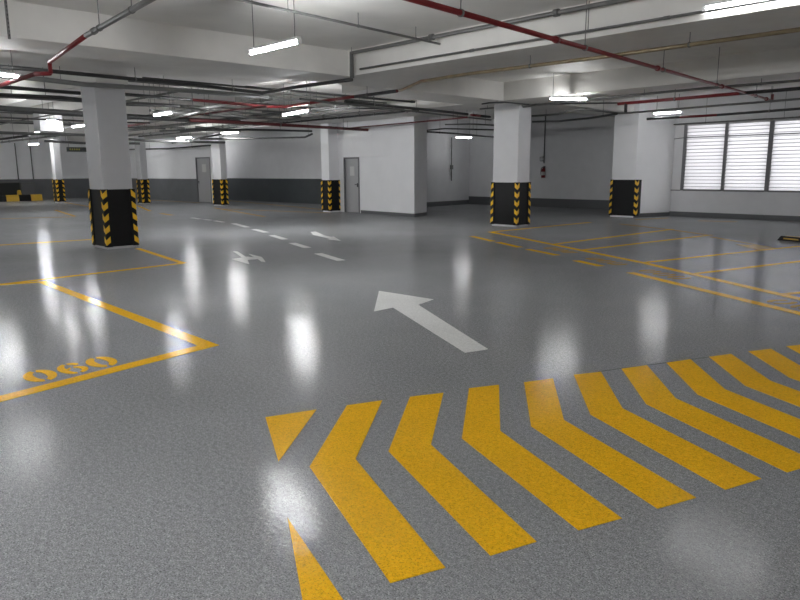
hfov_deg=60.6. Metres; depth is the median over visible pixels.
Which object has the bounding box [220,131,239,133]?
lamp
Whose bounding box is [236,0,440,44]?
conduit
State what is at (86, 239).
bay line
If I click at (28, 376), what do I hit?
parking number
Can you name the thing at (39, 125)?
box
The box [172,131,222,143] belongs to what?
conduit
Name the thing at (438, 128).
conduit
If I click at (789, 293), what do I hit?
bay line
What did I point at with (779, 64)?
beam
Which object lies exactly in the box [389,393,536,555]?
chevron stripe
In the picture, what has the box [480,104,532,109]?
conduit
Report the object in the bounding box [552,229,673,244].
bay line
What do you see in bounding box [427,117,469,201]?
wall
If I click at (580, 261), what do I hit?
bay line
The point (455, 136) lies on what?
lamp
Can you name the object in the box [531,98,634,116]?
beam
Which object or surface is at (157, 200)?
bay line
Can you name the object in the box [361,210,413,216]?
baseboard
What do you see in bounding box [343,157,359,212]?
door
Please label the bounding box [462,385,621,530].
chevron stripe
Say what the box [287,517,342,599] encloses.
chevron stripe
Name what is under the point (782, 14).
beam
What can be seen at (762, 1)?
conduit
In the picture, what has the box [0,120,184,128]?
conduit
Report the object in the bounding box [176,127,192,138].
lamp
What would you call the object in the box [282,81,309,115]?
lamp
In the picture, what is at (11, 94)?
conduit
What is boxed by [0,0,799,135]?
ceiling
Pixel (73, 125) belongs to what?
lamp
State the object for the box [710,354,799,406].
chevron stripe
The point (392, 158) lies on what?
wall
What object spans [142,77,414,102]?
conduit
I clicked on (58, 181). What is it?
concrete column
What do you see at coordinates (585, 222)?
bay line
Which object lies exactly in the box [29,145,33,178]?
conduit
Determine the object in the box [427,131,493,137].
conduit
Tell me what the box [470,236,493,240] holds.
bay line
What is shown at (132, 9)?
pipe
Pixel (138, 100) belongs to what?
conduit
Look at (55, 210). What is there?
bay line
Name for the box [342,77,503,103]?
beam
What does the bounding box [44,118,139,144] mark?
conduit
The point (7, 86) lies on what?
pipe
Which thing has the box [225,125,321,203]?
wall
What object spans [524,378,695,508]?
chevron stripe
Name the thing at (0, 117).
conduit
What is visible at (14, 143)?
conduit
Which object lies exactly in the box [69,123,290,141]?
beam
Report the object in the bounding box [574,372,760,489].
chevron stripe
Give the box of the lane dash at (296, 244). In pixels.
[290,243,310,247]
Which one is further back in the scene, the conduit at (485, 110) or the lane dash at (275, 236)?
the conduit at (485, 110)
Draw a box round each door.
[195,157,211,202]
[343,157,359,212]
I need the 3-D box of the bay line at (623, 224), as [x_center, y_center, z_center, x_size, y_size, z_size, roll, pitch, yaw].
[7.076,-1.616,16.671,0.453,0.003,6.469,-2,11,-9]
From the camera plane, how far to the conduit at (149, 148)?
35.95 m
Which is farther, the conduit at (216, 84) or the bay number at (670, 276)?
the conduit at (216, 84)
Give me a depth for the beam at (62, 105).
21.70 m
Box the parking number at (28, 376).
[23,357,116,381]
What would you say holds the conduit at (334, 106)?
hanging from the ceiling
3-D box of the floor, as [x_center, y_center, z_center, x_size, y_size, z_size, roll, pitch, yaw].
[-8.183,-1.671,18.313,38.300,0.300,56.300,-11,15,-43]
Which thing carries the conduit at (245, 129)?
hanging from the ceiling
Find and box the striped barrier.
[0,194,42,201]
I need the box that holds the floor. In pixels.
[0,198,799,599]
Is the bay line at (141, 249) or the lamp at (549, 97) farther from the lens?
the lamp at (549, 97)
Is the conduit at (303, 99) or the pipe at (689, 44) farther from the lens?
the conduit at (303, 99)
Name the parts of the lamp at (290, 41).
hanger rod, hanger rod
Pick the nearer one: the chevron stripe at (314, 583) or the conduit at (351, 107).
the chevron stripe at (314, 583)
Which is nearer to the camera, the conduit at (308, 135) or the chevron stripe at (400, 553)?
the chevron stripe at (400, 553)
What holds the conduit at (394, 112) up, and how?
hanging from the ceiling
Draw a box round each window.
[680,124,725,190]
[720,121,769,191]
[764,120,799,192]
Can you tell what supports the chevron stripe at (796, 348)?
on the floor
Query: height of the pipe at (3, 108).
0.827 m
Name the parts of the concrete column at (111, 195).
guard panel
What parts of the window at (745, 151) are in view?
frame, cross rail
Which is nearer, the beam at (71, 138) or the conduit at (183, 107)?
the conduit at (183, 107)
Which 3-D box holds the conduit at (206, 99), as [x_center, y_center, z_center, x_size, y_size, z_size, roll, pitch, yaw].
[-5.089,-5.932,20.230,8.700,0.237,0.078,-11,15,-43]
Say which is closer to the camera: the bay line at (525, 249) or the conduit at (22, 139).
the bay line at (525, 249)
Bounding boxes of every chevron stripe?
[265,409,315,461]
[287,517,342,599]
[310,400,444,582]
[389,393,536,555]
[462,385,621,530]
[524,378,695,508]
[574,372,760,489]
[622,365,799,472]
[667,359,799,438]
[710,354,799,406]
[748,349,799,380]
[786,345,799,353]
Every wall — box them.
[0,134,89,198]
[129,134,226,202]
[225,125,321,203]
[320,115,426,213]
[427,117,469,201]
[469,113,614,199]
[670,90,799,215]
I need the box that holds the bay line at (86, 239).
[5,239,91,244]
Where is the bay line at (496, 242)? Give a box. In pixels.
[496,242,520,246]
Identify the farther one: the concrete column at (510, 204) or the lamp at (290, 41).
the concrete column at (510, 204)
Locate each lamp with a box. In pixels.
[0,50,20,77]
[71,118,83,127]
[152,84,172,115]
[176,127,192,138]
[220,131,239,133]
[248,0,301,54]
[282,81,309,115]
[455,136,471,137]
[548,73,587,100]
[652,94,682,114]
[702,0,761,10]
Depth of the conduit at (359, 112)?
22.33 m
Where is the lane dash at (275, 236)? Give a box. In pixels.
[269,235,286,238]
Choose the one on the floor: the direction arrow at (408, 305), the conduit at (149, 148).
the direction arrow at (408, 305)
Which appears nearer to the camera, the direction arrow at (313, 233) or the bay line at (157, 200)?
the direction arrow at (313, 233)
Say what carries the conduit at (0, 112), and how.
attached to the ceiling
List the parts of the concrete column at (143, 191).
guard panel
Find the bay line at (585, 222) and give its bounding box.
[492,222,590,231]
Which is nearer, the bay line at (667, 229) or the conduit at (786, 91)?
the bay line at (667, 229)
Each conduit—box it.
[0,64,179,107]
[0,82,300,117]
[0,85,177,124]
[0,112,80,116]
[0,115,29,139]
[0,117,149,123]
[0,119,165,128]
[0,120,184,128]
[0,131,224,143]
[0,136,57,142]
[14,143,18,178]
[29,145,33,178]
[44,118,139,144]
[63,96,275,128]
[128,81,386,103]
[128,84,349,105]
[128,94,359,131]
[128,99,348,130]
[128,108,400,136]
[129,100,281,111]
[129,138,210,149]
[138,109,418,136]
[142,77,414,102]
[149,93,205,122]
[149,94,232,117]
[159,127,214,131]
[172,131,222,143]
[179,128,311,131]
[195,126,240,131]
[200,131,312,139]
[206,99,329,109]
[209,98,286,120]
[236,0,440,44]
[262,107,379,113]
[299,98,491,120]
[359,0,779,69]
[427,128,493,130]
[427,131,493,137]
[445,110,493,125]
[450,137,452,180]
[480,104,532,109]
[482,101,617,104]
[523,78,799,107]
[532,93,799,116]
[532,100,617,122]
[543,116,545,162]
[674,91,799,124]
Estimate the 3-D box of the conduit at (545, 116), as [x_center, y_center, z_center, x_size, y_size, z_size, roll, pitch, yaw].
[5.979,-6.720,28.673,0.044,1.960,0.232,-11,15,-43]
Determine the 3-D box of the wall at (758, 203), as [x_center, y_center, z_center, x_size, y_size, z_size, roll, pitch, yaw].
[15.845,-3.451,15.909,0.250,3.780,19.328,-11,15,-43]
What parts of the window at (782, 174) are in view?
frame, cross rail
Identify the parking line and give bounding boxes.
[491,232,799,299]
[581,235,709,249]
[628,272,799,314]
[647,246,799,262]
[691,260,799,273]
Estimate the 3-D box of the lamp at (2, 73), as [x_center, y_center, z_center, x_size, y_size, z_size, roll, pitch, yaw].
[-6.306,-3.661,10.462,0.084,0.442,0.955,8,13,36]
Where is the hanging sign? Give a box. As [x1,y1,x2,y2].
[66,143,85,151]
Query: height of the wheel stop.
0.104 m
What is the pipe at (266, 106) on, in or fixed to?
hanging from the ceiling
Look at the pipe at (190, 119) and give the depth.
21.44 m
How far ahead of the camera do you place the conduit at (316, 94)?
22.14 m
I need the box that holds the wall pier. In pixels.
[610,97,676,217]
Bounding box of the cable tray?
[0,66,268,98]
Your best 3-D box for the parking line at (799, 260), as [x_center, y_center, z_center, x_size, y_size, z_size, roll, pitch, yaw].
[5.973,-0.568,11.152,3.625,0.003,0.110,-6,12,-29]
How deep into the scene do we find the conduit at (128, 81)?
18.56 m
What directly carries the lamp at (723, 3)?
attached to the beam at (782, 14)
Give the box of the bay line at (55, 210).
[4,210,74,218]
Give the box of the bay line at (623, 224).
[623,224,767,246]
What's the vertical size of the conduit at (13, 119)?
0.237 m
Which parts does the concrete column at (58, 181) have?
guard panel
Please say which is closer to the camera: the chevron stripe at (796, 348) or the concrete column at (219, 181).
the chevron stripe at (796, 348)
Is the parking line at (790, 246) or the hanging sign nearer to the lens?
the parking line at (790, 246)
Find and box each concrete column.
[49,139,65,202]
[81,82,138,249]
[134,136,150,203]
[210,133,228,205]
[321,123,340,211]
[490,102,530,226]
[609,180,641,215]
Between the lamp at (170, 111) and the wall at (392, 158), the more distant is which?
the wall at (392, 158)
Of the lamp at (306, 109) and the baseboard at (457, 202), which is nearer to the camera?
the lamp at (306, 109)
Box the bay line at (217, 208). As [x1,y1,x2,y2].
[217,208,321,216]
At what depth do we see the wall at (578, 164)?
28.15 m
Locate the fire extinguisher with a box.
[541,166,544,177]
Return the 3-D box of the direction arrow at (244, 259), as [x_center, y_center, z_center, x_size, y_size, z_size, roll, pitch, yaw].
[-2.849,-0.799,12.683,0.556,0.003,2.098,-3,11,-16]
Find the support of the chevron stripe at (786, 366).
on the floor
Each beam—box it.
[0,0,348,81]
[0,49,282,85]
[0,69,127,106]
[0,123,156,136]
[31,95,323,124]
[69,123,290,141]
[287,47,799,122]
[316,0,799,87]
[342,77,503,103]
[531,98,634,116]
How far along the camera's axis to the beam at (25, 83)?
15.55 m
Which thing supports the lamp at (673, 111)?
hanging from the ceiling
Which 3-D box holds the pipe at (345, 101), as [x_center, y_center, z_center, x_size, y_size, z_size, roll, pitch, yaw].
[0.763,-5.407,18.414,0.165,0.672,6.466,8,14,38]
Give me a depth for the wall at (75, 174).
41.67 m
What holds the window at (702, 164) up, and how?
attached to the wall at (758, 203)
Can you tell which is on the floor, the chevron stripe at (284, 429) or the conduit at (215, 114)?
the chevron stripe at (284, 429)
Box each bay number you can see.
[547,247,576,252]
[586,258,625,264]
[639,270,690,278]
[767,300,799,308]
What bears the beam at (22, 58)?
attached to the ceiling
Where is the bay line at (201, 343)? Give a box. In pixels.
[0,281,217,401]
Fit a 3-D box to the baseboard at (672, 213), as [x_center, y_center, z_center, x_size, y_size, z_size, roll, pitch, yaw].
[15.759,-1.654,16.153,0.020,0.160,19.328,-11,15,-43]
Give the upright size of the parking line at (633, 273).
0.003 m
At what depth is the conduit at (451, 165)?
30.36 m
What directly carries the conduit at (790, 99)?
hanging from the ceiling
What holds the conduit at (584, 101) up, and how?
hanging from the beam at (779, 64)
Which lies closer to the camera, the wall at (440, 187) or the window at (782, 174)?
the window at (782, 174)
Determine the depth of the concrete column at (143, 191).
33.85 m
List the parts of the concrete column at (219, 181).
guard panel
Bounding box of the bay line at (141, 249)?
[0,248,184,284]
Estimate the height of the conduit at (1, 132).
0.989 m
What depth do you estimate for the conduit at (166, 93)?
18.56 m
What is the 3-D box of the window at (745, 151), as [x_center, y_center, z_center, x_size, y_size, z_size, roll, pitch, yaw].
[10.664,-4.408,21.121,0.220,2.105,1.288,-11,15,-43]
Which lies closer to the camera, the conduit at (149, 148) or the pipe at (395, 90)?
the pipe at (395, 90)
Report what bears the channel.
hanging from the ceiling
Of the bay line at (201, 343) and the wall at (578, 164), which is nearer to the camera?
the bay line at (201, 343)
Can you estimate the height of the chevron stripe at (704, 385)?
0.003 m
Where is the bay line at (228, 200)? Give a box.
[228,200,321,209]
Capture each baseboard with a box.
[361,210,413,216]
[414,212,426,216]
[427,200,468,206]
[469,196,608,208]
[633,212,669,217]
[669,211,799,221]
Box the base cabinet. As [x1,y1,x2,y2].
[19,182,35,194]
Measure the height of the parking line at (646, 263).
0.003 m
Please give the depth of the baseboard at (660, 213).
22.64 m
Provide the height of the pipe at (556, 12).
0.540 m
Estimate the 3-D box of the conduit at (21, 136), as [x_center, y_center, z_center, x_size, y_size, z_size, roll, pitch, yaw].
[-15.576,-6.756,26.826,5.540,0.928,0.507,8,14,38]
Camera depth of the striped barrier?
38.60 m
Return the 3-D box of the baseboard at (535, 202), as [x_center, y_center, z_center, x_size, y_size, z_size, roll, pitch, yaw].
[6.456,-4.066,28.719,0.020,0.360,9.345,-11,15,-43]
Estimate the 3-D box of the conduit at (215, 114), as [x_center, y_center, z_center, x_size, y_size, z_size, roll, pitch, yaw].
[-4.191,-5.452,19.096,0.088,0.772,2.826,7,13,34]
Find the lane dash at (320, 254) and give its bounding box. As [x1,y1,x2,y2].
[315,253,342,260]
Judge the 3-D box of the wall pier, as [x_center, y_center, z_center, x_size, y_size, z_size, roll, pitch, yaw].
[8.922,-4.829,23.457,4.059,3.780,1.328,-11,15,-43]
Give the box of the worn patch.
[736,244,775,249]
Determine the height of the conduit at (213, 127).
0.772 m
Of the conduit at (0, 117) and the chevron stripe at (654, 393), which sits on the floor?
the chevron stripe at (654, 393)
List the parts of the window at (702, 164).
frame, cross rail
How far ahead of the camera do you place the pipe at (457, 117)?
21.75 m
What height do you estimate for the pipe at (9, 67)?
0.252 m
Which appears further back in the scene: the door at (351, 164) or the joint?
the door at (351, 164)
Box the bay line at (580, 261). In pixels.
[574,260,602,265]
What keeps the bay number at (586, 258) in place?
on the floor
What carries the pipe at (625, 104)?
hanging from the beam at (779, 64)
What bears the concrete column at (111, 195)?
on the floor
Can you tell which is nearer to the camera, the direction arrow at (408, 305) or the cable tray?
the direction arrow at (408, 305)
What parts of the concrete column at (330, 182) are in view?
guard panel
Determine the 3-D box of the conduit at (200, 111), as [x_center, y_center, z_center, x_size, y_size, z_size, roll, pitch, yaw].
[-6.225,-5.396,18.872,0.088,0.772,4.558,-8,13,-35]
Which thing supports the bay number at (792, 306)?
on the floor
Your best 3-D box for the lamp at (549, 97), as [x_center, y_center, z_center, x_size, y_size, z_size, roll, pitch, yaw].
[4.002,-5.056,16.257,1.043,0.602,0.060,-3,11,-15]
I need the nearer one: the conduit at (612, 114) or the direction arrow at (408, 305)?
the direction arrow at (408, 305)
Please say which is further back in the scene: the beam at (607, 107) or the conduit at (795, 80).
the beam at (607, 107)
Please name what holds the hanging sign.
hanging from the beam at (5, 127)
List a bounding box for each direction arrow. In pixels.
[232,251,264,263]
[311,232,340,240]
[374,291,486,352]
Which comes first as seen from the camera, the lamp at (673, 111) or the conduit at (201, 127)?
the lamp at (673, 111)
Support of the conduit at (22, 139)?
hanging from the ceiling
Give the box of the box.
[33,114,63,132]
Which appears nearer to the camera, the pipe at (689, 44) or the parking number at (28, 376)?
the parking number at (28, 376)
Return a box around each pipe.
[0,0,155,87]
[0,64,352,94]
[0,76,80,94]
[0,95,240,124]
[125,83,397,107]
[127,88,267,126]
[189,108,367,130]
[344,96,490,117]
[347,117,467,127]
[350,0,633,77]
[398,27,799,91]
[403,0,773,100]
[617,87,799,112]
[647,88,799,119]
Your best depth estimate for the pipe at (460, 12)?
8.29 m
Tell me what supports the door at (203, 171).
attached to the wall at (171, 173)
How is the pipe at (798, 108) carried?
hanging from the ceiling
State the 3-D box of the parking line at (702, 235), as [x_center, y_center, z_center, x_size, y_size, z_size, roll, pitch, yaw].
[5.473,-1.263,14.857,4.866,0.003,0.110,-8,13,-37]
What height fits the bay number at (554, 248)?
0.003 m
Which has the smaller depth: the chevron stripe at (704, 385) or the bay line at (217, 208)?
the chevron stripe at (704, 385)
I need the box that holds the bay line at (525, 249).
[525,249,558,254]
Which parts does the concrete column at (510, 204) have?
guard panel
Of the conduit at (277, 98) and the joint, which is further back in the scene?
the conduit at (277, 98)
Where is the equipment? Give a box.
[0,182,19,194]
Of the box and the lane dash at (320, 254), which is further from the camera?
the box
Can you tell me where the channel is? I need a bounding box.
[4,0,10,38]
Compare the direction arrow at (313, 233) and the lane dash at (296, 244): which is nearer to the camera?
the lane dash at (296, 244)
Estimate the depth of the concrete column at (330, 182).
26.12 m
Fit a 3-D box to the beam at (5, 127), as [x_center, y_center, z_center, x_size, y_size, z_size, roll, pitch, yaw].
[-22.374,-6.584,24.885,27.600,0.460,1.200,-11,15,-43]
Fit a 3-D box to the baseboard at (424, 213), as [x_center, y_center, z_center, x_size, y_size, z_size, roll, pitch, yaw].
[0.724,-2.966,23.764,0.020,0.110,1.024,5,12,26]
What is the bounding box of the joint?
[598,357,706,371]
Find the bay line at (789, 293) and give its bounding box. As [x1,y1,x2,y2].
[780,292,799,294]
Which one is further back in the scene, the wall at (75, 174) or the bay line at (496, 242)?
the wall at (75, 174)
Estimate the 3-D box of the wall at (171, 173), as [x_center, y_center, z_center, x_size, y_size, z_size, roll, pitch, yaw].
[-13.916,-7.672,39.317,0.250,3.780,14.892,-11,15,-43]
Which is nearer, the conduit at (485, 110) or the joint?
the joint
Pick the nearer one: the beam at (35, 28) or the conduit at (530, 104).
the beam at (35, 28)
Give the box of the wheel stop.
[778,236,799,241]
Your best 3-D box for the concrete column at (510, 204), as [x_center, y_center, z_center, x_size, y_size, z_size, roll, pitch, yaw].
[3.095,-3.726,19.052,0.627,3.320,0.918,-11,15,-43]
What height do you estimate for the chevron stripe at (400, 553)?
0.003 m
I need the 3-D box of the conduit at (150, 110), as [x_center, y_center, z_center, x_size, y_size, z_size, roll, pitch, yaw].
[-5.602,-5.358,18.513,0.088,0.722,2.751,7,13,33]
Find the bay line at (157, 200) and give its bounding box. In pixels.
[136,200,197,210]
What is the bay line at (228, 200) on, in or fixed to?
on the floor

